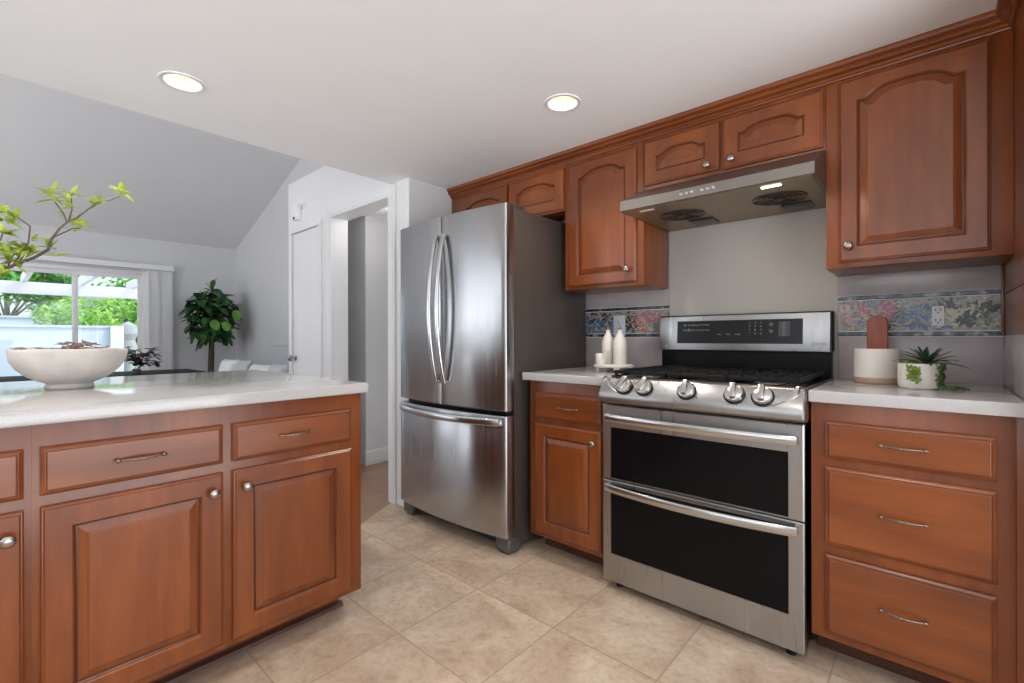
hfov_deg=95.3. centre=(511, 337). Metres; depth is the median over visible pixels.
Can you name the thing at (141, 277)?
window
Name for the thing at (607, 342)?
oil bottle
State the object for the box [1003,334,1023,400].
wall
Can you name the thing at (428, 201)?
wall
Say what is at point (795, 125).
upper cabinet
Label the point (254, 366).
pillow
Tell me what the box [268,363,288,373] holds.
pillow
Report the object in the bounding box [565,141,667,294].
upper cabinet
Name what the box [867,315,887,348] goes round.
cutting board
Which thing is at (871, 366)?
utensil crock
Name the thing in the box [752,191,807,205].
fan grille
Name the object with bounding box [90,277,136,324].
leafy tree
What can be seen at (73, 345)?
twigs
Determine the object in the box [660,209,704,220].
fan grille
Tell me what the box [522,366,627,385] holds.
countertop
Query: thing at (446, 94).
ceiling
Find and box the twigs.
[10,340,108,349]
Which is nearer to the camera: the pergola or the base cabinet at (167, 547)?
the base cabinet at (167, 547)
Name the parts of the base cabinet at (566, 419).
handle, drawer, door, knob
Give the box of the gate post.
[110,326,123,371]
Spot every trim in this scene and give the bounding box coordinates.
[585,305,668,337]
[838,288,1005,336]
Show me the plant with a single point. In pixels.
(138, 360)
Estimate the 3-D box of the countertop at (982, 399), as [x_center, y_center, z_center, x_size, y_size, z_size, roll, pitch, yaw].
[1.369,0.191,1.611,0.490,0.038,0.638,0,0,42]
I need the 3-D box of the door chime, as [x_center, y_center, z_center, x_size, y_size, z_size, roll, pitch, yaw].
[-1.835,-1.073,3.996,0.160,0.135,0.050,0,0,42]
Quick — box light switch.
[613,315,624,335]
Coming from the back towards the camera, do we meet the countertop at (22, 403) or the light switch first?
the light switch
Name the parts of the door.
knob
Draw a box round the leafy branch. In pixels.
[0,180,134,276]
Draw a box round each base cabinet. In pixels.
[0,426,31,682]
[31,393,360,682]
[530,380,604,564]
[811,402,1023,682]
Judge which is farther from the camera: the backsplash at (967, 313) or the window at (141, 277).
the window at (141, 277)
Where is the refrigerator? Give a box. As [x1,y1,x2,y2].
[400,202,584,554]
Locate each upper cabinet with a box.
[452,165,564,223]
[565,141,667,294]
[644,86,825,190]
[826,29,1013,276]
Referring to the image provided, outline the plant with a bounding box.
[125,346,161,373]
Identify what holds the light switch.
attached to the wall at (983, 356)
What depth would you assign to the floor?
1.72 m
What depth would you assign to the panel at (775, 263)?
2.23 m
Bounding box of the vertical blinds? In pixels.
[0,251,173,369]
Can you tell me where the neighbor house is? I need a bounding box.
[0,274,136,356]
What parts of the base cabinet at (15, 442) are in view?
knob, drawer, door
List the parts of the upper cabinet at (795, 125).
door, knob, knob, door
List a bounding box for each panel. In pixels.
[669,207,837,378]
[1001,0,1023,333]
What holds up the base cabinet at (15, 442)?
on the floor
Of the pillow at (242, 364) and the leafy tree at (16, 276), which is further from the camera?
the leafy tree at (16, 276)
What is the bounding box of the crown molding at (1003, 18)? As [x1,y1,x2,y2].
[447,0,1020,198]
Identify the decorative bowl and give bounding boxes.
[6,347,127,389]
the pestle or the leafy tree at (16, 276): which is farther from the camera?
the leafy tree at (16, 276)
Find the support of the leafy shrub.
on the patio
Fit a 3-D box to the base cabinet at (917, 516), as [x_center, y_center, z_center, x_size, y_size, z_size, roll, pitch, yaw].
[1.374,0.648,1.604,0.501,0.876,0.657,0,0,42]
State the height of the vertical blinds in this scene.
2.060 m
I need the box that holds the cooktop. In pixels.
[604,374,833,389]
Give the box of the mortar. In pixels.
[595,353,607,364]
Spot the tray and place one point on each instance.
(608, 365)
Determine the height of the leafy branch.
0.760 m
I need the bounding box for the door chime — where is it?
[291,203,304,221]
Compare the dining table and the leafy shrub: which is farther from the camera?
the leafy shrub
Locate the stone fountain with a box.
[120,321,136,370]
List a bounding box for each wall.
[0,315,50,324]
[0,324,109,376]
[236,159,324,364]
[288,166,396,379]
[348,216,387,464]
[410,178,451,225]
[585,232,1002,386]
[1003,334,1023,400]
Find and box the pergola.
[0,272,136,298]
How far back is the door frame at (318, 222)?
3.84 m
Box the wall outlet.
[932,306,943,325]
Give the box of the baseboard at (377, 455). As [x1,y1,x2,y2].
[365,446,387,465]
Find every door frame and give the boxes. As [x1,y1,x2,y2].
[289,218,321,376]
[326,177,409,506]
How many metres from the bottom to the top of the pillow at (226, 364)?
0.351 m
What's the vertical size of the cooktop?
0.024 m
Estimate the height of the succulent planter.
0.143 m
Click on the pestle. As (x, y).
(606, 350)
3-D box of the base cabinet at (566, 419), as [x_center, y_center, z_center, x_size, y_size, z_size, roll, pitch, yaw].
[0.446,0.650,2.434,0.445,0.876,0.657,0,0,42]
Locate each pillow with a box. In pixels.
[218,359,239,370]
[234,359,252,370]
[249,364,269,370]
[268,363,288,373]
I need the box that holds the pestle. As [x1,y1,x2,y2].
[603,348,608,358]
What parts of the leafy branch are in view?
stem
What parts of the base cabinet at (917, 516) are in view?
handle, handle, handle, drawer, drawer, drawer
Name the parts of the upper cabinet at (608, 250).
door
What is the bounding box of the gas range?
[598,311,834,655]
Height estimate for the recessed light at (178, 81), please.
0.110 m
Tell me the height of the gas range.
1.200 m
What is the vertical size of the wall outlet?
0.076 m
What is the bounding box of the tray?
[594,364,633,367]
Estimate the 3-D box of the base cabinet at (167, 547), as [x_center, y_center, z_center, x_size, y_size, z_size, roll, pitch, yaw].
[-1.109,0.654,1.694,0.659,0.876,0.907,0,0,42]
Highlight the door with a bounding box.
[288,227,317,376]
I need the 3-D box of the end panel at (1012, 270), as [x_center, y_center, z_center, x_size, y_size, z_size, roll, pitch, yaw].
[1.536,-0.492,1.422,0.014,0.964,0.686,0,0,42]
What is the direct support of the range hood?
attached to the wall at (983, 356)
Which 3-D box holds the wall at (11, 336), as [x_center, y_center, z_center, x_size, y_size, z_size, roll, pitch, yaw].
[-11.409,0.448,6.948,0.210,1.380,8.280,0,0,42]
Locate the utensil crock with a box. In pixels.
[854,348,899,383]
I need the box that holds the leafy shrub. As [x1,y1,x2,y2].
[30,299,120,325]
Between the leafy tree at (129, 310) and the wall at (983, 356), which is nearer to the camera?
the wall at (983, 356)
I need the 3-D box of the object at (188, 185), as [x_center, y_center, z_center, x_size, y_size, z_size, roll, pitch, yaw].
[-4.052,-2.391,3.562,5.585,2.138,5.440,0,0,42]
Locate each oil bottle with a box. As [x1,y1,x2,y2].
[602,321,613,363]
[613,321,626,364]
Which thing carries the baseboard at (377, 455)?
attached to the wall at (367, 236)
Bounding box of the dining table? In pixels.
[0,369,205,381]
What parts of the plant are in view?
pot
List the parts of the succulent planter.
pot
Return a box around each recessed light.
[157,71,206,93]
[544,94,580,112]
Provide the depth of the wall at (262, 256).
6.58 m
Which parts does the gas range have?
burner knob, burner knob, burner, burner knob, handle, handle, oven door, control panel, oven door, kick plate, burner knob, display panel, burner knob, burner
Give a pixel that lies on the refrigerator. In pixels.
(485, 302)
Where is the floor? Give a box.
[176,461,919,682]
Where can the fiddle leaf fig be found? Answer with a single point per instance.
(215, 308)
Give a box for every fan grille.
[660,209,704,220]
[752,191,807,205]
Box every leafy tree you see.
[0,270,85,321]
[54,296,136,343]
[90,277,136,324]
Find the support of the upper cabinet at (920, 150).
attached to the wall at (983, 356)
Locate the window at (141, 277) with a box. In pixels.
[0,260,150,370]
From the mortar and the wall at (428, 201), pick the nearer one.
the mortar
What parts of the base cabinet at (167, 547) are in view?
drawer, door, handle, knob, knob, drawer, door, handle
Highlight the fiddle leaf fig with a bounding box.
[178,278,241,371]
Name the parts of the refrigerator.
door, handle, handle, handle, freezer drawer, door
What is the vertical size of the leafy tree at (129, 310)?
2.447 m
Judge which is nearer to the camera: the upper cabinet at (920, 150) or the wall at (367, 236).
the upper cabinet at (920, 150)
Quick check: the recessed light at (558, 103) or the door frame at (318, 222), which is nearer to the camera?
the recessed light at (558, 103)
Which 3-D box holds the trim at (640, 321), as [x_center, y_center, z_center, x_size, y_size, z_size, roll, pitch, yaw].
[0.633,-0.087,2.699,0.576,0.174,0.014,0,0,42]
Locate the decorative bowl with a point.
(59, 369)
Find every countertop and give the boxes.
[0,370,367,428]
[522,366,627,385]
[808,378,1023,417]
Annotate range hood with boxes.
[620,150,825,231]
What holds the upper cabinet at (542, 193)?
attached to the wall at (983, 356)
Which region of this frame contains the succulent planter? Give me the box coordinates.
[892,346,969,390]
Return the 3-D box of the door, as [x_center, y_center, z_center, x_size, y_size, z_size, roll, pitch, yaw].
[-1.754,0.089,3.948,0.490,1.990,0.102,0,0,42]
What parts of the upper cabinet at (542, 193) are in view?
door, door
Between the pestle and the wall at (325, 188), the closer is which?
the pestle
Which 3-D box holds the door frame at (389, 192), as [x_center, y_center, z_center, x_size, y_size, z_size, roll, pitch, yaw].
[-1.057,0.037,3.324,1.071,2.110,0.024,0,0,42]
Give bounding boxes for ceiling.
[0,0,996,220]
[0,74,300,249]

